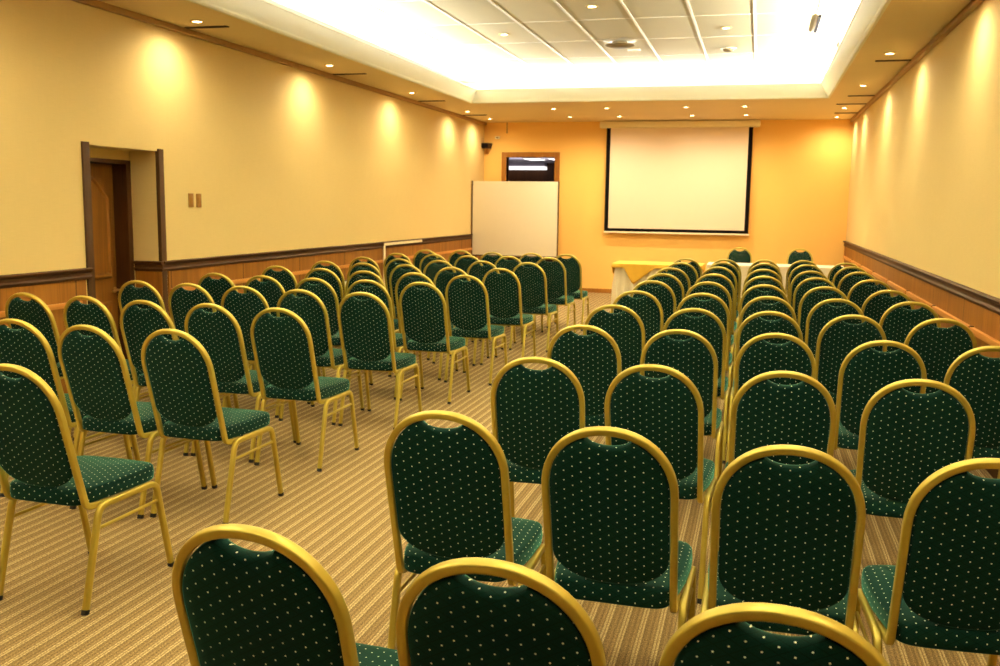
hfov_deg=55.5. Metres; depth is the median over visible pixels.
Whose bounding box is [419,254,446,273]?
banquet chair
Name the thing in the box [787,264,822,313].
banquet chair
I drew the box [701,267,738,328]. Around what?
banquet chair
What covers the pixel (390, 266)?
banquet chair
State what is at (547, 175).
wall
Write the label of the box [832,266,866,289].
banquet chair
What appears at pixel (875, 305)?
banquet chair
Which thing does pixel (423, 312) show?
banquet chair
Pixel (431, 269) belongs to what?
banquet chair
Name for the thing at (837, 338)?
banquet chair
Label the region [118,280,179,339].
banquet chair
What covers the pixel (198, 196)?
light switch
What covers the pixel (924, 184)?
wall
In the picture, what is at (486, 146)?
wall speaker
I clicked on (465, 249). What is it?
trim
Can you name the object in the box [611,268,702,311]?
tablecloth
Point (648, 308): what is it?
banquet chair
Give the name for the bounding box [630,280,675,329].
banquet chair
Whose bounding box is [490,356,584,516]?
banquet chair
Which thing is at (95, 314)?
banquet chair
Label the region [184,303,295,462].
banquet chair
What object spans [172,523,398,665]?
banquet chair
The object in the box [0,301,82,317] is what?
trim
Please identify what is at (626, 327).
banquet chair
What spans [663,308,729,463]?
banquet chair
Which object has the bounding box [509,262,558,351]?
banquet chair
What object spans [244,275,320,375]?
banquet chair
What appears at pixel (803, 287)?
banquet chair
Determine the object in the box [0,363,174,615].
banquet chair
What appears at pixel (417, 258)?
banquet chair
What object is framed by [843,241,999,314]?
trim
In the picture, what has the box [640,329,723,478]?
banquet chair
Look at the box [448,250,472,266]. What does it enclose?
banquet chair
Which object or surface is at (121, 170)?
trim
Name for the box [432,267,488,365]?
banquet chair
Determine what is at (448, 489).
banquet chair
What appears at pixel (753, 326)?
banquet chair
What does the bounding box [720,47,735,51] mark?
smoke detector
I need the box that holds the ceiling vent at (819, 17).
[813,13,822,32]
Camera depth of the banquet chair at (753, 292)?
7.60 m
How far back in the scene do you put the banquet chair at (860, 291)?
8.31 m
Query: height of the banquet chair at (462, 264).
0.972 m
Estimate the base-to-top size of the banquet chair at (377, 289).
0.972 m
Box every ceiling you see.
[98,0,971,122]
[269,0,860,82]
[509,158,554,162]
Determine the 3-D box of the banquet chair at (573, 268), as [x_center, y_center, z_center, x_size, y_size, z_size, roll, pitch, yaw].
[0.895,-0.543,12.236,0.439,0.972,0.655,3,8,14]
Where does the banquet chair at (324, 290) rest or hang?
on the floor
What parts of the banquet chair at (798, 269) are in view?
backrest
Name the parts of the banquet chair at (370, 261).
backrest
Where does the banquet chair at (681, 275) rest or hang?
on the floor
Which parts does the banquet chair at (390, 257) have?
backrest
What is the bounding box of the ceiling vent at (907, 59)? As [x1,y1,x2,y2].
[875,59,910,61]
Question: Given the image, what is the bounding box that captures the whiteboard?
[471,181,559,257]
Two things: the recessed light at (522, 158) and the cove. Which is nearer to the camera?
the cove
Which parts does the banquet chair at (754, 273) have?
backrest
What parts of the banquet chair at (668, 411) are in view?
backrest, frame, seat, leg, rail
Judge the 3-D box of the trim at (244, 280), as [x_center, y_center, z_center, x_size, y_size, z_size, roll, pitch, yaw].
[-2.488,-0.570,9.880,0.020,0.040,3.150,3,8,15]
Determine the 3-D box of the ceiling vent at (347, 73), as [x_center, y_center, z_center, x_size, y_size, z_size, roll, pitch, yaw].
[-1.769,-3.047,11.182,0.410,0.008,0.055,3,8,15]
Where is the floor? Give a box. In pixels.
[0,292,999,665]
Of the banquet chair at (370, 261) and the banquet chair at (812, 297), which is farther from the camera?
the banquet chair at (370, 261)
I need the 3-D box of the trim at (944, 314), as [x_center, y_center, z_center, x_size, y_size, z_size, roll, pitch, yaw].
[3.369,-0.114,7.110,0.030,0.040,1.400,3,8,15]
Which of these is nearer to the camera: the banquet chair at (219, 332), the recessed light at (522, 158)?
the banquet chair at (219, 332)
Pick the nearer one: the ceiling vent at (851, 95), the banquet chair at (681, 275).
the banquet chair at (681, 275)
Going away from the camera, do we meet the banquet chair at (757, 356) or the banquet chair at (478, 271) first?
the banquet chair at (757, 356)
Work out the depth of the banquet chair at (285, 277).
9.01 m
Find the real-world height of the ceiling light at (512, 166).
0.160 m
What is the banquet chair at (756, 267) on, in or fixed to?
on the floor
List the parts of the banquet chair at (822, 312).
backrest, frame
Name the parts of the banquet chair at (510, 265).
backrest, frame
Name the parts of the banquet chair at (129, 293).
backrest, frame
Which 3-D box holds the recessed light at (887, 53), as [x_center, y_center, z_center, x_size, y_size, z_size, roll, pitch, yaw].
[3.767,-2.699,9.181,0.120,0.009,0.120,3,8,15]
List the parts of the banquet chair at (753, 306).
backrest, frame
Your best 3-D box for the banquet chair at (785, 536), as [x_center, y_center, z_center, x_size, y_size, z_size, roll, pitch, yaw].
[0.819,0.729,2.791,0.439,0.972,0.655,3,8,15]
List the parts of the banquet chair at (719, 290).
backrest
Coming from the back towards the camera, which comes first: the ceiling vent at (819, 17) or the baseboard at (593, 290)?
the baseboard at (593, 290)
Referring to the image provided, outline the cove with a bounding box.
[187,0,890,102]
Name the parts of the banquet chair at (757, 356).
leg, backrest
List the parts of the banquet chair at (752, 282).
backrest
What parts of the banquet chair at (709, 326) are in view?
backrest, frame, seat, leg, leg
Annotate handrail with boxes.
[383,240,421,283]
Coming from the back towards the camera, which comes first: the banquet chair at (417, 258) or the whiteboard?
the whiteboard
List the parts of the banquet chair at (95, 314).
backrest, frame, seat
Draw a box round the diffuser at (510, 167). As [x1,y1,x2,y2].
[509,166,546,169]
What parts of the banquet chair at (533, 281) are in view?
leg, leg, backrest, frame, seat, leg, leg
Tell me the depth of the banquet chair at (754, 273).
9.53 m
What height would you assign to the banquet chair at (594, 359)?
0.972 m
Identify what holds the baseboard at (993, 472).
attached to the wall at (924, 184)
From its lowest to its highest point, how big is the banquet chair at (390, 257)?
0.972 m
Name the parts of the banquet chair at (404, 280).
backrest, frame, leg, leg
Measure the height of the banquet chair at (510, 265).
0.972 m
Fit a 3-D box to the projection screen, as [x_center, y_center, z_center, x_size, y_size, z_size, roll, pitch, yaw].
[3.108,-2.728,16.720,2.760,1.965,0.170,3,8,15]
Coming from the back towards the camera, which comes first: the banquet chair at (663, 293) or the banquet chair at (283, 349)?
the banquet chair at (663, 293)
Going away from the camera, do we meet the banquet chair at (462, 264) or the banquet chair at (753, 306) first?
the banquet chair at (753, 306)
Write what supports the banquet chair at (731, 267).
on the floor
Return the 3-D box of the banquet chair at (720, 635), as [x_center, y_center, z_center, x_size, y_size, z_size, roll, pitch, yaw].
[0.528,0.859,1.799,0.439,0.972,0.655,4,8,20]
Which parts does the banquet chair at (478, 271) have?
backrest, frame, leg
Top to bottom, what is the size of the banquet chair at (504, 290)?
0.972 m
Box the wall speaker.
[481,143,491,153]
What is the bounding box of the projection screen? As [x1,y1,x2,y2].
[600,120,760,235]
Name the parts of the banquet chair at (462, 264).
backrest, frame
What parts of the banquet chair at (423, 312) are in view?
leg, leg, backrest, frame, seat, leg, rail, leg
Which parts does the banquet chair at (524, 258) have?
backrest, frame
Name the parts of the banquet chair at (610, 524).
backrest, seat, leg, rail, leg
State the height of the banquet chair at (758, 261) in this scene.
0.972 m
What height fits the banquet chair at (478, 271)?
0.972 m
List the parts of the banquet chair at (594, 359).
backrest, frame, seat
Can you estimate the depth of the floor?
4.58 m
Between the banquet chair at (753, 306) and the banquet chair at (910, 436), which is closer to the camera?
the banquet chair at (910, 436)
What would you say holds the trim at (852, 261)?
attached to the wall at (924, 184)
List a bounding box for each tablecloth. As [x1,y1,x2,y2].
[611,261,705,283]
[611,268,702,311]
[706,262,842,315]
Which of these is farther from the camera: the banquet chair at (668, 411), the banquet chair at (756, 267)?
the banquet chair at (756, 267)
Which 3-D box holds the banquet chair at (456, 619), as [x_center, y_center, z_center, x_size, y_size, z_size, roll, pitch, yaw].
[0.073,0.829,1.975,0.439,0.972,0.655,3,8,18]
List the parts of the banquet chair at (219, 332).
leg, backrest, frame, leg, seat, leg, leg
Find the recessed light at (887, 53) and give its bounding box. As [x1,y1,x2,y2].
[883,52,895,54]
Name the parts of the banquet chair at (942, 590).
leg, rail, leg, seat, backrest, leg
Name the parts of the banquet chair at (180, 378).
leg, backrest, frame, leg, seat, leg, rail, leg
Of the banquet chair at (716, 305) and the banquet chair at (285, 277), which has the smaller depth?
the banquet chair at (716, 305)
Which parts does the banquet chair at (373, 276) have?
backrest, frame, seat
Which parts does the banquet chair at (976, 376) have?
frame, backrest, seat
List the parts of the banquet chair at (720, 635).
backrest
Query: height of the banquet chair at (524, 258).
0.972 m
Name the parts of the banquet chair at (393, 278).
frame, backrest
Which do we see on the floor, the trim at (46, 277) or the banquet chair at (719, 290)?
the banquet chair at (719, 290)
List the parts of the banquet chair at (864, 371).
seat, backrest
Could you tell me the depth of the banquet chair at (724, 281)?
8.77 m
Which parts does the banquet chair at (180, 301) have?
backrest, frame, leg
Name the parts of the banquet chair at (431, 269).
backrest, frame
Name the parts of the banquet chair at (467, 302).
leg, leg, backrest, frame, seat, leg, leg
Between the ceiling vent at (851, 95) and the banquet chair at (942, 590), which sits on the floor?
the banquet chair at (942, 590)
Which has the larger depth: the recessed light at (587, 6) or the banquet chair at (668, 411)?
the recessed light at (587, 6)
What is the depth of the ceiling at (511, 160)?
21.29 m
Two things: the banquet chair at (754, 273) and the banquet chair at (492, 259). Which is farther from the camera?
the banquet chair at (492, 259)
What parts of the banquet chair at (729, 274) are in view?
backrest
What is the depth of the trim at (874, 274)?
11.19 m
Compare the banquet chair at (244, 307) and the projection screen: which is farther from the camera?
the projection screen
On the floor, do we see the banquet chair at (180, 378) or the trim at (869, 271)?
the banquet chair at (180, 378)
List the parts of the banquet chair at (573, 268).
frame, backrest, seat, leg, leg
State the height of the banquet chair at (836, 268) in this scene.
0.972 m
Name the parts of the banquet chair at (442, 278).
backrest, frame, leg, leg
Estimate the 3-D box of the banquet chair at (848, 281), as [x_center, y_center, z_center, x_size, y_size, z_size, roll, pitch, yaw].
[3.591,-0.157,9.647,0.439,0.972,0.655,3,8,15]
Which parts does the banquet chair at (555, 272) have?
leg, backrest, frame, seat, leg, leg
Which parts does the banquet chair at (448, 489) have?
leg, backrest, frame, seat, rail, leg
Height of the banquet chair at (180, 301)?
0.972 m
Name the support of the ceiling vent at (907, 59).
in the ceiling at (905, 27)
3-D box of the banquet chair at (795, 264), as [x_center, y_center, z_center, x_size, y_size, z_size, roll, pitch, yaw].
[3.663,-0.417,11.589,0.439,0.972,0.655,3,8,14]
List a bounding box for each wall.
[0,0,483,303]
[484,119,852,288]
[508,163,554,261]
[846,0,999,298]
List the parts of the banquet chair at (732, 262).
backrest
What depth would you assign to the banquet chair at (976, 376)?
4.36 m
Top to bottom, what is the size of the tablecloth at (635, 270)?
0.285 m
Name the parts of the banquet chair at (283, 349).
leg, backrest, frame, leg, seat, leg, rail, leg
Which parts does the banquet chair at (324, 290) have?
backrest, frame, leg, seat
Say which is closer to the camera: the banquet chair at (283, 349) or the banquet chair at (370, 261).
the banquet chair at (283, 349)
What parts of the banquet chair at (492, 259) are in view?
backrest, frame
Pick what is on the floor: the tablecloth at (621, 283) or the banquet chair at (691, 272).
the banquet chair at (691, 272)
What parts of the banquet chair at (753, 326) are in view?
leg, backrest, frame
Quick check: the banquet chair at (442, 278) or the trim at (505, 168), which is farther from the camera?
the trim at (505, 168)
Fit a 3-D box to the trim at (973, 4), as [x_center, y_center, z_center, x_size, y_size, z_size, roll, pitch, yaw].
[0.169,-2.445,7.074,6.437,0.050,20.241,3,8,15]
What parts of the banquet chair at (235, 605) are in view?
backrest, seat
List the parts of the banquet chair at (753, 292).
leg, backrest, frame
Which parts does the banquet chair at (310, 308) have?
leg, backrest, frame, seat, leg, leg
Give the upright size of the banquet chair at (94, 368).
0.972 m
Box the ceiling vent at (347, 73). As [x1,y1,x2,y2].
[333,73,365,74]
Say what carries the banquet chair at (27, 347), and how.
on the floor
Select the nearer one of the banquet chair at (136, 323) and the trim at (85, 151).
the banquet chair at (136, 323)
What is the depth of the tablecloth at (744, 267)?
13.40 m
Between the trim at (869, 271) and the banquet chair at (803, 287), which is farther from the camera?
the trim at (869, 271)
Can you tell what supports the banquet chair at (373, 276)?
on the floor
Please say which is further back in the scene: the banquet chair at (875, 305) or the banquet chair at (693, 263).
the banquet chair at (693, 263)
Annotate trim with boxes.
[0,234,472,288]
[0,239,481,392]
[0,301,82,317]
[71,0,984,124]
[81,141,168,314]
[90,158,134,358]
[170,269,310,291]
[283,0,849,82]
[338,256,413,268]
[436,248,471,254]
[465,76,823,88]
[501,152,559,259]
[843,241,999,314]
[851,260,860,267]
[860,265,871,274]
[872,272,886,282]
[887,280,905,293]
[906,291,932,307]
[932,306,968,326]
[969,327,999,345]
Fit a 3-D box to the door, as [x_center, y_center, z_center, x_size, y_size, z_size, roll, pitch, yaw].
[-3.398,-0.480,7.938,0.094,1.856,0.810,2,8,7]
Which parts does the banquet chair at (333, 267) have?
backrest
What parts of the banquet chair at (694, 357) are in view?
backrest, frame, seat, leg, rail, leg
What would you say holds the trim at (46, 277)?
attached to the wall at (278, 157)
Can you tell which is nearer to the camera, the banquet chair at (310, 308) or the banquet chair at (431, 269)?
the banquet chair at (310, 308)
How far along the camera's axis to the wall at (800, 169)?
16.62 m
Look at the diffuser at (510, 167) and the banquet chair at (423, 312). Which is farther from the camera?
the diffuser at (510, 167)
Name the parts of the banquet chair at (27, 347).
backrest, frame, seat, leg, leg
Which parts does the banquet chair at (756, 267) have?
backrest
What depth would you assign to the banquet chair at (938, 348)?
5.40 m
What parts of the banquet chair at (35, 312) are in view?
frame, backrest, seat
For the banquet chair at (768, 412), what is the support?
on the floor
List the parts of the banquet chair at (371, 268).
backrest, frame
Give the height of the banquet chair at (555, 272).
0.972 m
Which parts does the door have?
raised panel, raised panel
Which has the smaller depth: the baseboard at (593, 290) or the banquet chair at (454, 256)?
the banquet chair at (454, 256)
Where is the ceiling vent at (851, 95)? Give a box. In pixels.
[848,95,874,96]
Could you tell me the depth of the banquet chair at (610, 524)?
2.70 m
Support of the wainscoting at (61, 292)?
attached to the wall at (278, 157)
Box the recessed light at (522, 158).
[522,158,546,159]
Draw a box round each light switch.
[188,193,193,206]
[196,194,201,206]
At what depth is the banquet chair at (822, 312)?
6.50 m
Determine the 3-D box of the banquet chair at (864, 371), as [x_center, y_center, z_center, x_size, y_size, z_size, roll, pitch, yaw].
[1.869,0.476,4.776,0.439,0.972,0.655,3,8,15]
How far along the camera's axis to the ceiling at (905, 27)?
11.09 m
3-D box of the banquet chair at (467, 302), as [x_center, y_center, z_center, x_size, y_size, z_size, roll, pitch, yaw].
[-0.218,-0.058,8.521,0.439,0.972,0.655,3,8,16]
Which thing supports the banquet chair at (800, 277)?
on the floor
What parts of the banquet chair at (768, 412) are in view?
leg, backrest, frame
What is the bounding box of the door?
[90,163,119,335]
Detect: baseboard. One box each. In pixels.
[579,288,611,292]
[986,469,998,478]
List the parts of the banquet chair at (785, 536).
leg, rail, seat, backrest, leg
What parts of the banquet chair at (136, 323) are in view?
leg, seat, backrest, frame, leg, leg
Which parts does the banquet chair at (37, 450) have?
leg, backrest, frame, seat, leg, leg, rail, leg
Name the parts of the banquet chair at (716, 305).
frame, backrest, seat, leg, leg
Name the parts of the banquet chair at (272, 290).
backrest, frame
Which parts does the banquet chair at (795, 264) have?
backrest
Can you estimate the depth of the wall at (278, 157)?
8.75 m
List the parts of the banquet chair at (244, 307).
backrest, frame, seat, leg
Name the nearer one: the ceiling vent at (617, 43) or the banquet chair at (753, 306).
the banquet chair at (753, 306)
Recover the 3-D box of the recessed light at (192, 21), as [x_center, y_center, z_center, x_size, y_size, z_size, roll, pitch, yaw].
[-2.562,-2.634,8.036,0.120,0.009,0.120,3,8,15]
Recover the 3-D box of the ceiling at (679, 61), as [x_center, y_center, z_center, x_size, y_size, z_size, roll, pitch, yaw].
[0.253,-2.861,7.059,6.167,0.050,14.660,3,8,15]
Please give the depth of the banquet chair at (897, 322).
6.37 m
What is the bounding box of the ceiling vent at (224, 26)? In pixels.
[184,25,228,28]
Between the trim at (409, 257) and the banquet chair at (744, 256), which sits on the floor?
the banquet chair at (744, 256)
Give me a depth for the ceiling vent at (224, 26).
8.29 m
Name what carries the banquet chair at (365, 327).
on the floor
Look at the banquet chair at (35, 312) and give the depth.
6.12 m
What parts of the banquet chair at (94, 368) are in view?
leg, backrest, frame, seat, leg, leg, leg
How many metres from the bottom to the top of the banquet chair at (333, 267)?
0.972 m
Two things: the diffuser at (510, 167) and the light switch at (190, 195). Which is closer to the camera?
the light switch at (190, 195)
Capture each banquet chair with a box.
[0,318,132,496]
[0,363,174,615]
[5,292,71,434]
[58,324,206,518]
[63,295,148,445]
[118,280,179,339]
[120,300,231,455]
[141,329,283,523]
[168,283,255,406]
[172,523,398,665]
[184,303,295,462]
[198,273,248,361]
[221,286,310,417]
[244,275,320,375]
[250,307,358,471]
[260,266,297,294]
[276,289,364,424]
[294,278,369,384]
[304,268,344,303]
[310,261,345,296]
[337,292,421,429]
[346,270,408,376]
[346,279,416,399]
[347,262,396,313]
[349,257,380,273]
[383,253,411,286]
[384,258,412,296]
[384,410,545,648]
[389,264,429,359]
[394,272,457,379]
[395,557,605,665]
[399,282,469,403]
[413,249,437,268]
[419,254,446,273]
[423,260,473,341]
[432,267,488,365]
[444,275,507,385]
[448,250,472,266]
[454,255,482,327]
[465,261,515,348]
[480,252,509,326]
[480,268,535,364]
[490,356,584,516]
[494,256,535,335]
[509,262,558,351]
[515,253,555,327]
[531,257,575,336]
[541,324,621,498]
[541,426,695,629]
[550,254,588,330]
[583,304,644,375]
[604,364,717,603]
[610,290,663,356]
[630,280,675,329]
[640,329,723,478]
[645,273,683,309]
[656,267,690,297]
[658,602,889,665]
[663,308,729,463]
[665,262,697,286]
[674,258,701,280]
[676,293,733,400]
[685,281,734,364]
[694,273,737,343]
[700,444,865,635]
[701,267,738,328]
[709,262,739,312]
[711,259,741,302]
[718,371,836,550]
[726,247,751,262]
[726,333,815,462]
[728,311,802,424]
[733,284,788,378]
[733,296,796,379]
[741,276,785,296]
[743,269,782,292]
[747,260,779,273]
[747,263,781,278]
[785,260,816,295]
[786,249,812,264]
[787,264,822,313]
[789,271,827,306]
[792,277,835,320]
[797,286,847,342]
[805,298,864,373]
[815,314,886,405]
[827,263,857,281]
[827,340,926,450]
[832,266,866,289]
[837,272,877,296]
[847,279,893,308]
[850,379,975,517]
[855,458,999,665]
[861,290,914,323]
[878,301,940,351]
[904,318,976,393]
[944,346,999,478]
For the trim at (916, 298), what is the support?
attached to the wall at (924, 184)
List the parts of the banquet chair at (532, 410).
leg, seat, frame, backrest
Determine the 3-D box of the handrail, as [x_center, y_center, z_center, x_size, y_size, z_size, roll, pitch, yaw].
[-1.397,-0.889,13.783,0.016,0.880,1.530,3,8,15]
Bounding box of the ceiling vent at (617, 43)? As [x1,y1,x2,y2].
[604,38,636,48]
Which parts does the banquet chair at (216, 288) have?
backrest, frame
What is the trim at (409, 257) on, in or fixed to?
attached to the wall at (278, 157)
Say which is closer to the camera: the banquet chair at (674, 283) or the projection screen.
the banquet chair at (674, 283)
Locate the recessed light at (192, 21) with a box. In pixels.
[190,20,203,22]
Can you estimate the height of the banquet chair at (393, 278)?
0.972 m
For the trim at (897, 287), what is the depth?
9.82 m
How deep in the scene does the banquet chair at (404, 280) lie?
8.43 m
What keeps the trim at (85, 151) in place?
attached to the wall at (278, 157)
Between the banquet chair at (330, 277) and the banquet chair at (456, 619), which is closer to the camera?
the banquet chair at (456, 619)
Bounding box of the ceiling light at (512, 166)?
[509,162,546,169]
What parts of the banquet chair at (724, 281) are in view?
backrest, seat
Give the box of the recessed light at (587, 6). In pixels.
[586,5,597,7]
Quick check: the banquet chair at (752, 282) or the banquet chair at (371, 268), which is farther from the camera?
the banquet chair at (371, 268)
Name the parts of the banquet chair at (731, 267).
backrest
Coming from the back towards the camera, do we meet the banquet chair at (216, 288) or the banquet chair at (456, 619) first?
the banquet chair at (216, 288)
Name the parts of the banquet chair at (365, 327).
leg, backrest, leg, frame, seat, leg, rail, leg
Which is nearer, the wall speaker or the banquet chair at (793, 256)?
the banquet chair at (793, 256)
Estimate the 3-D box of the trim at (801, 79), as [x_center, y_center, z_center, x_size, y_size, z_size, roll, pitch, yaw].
[0.251,-2.704,7.080,6.207,0.365,14.700,3,8,15]
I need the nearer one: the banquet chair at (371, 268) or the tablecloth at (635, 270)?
the banquet chair at (371, 268)
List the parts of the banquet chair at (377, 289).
leg, backrest, leg, frame, leg, seat, leg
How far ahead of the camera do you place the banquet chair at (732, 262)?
11.27 m
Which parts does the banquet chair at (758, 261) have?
backrest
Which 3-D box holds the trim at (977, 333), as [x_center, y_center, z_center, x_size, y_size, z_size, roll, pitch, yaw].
[2.990,0.068,5.722,0.030,0.040,1.400,3,8,15]
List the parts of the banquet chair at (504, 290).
leg, backrest, frame, seat, leg, leg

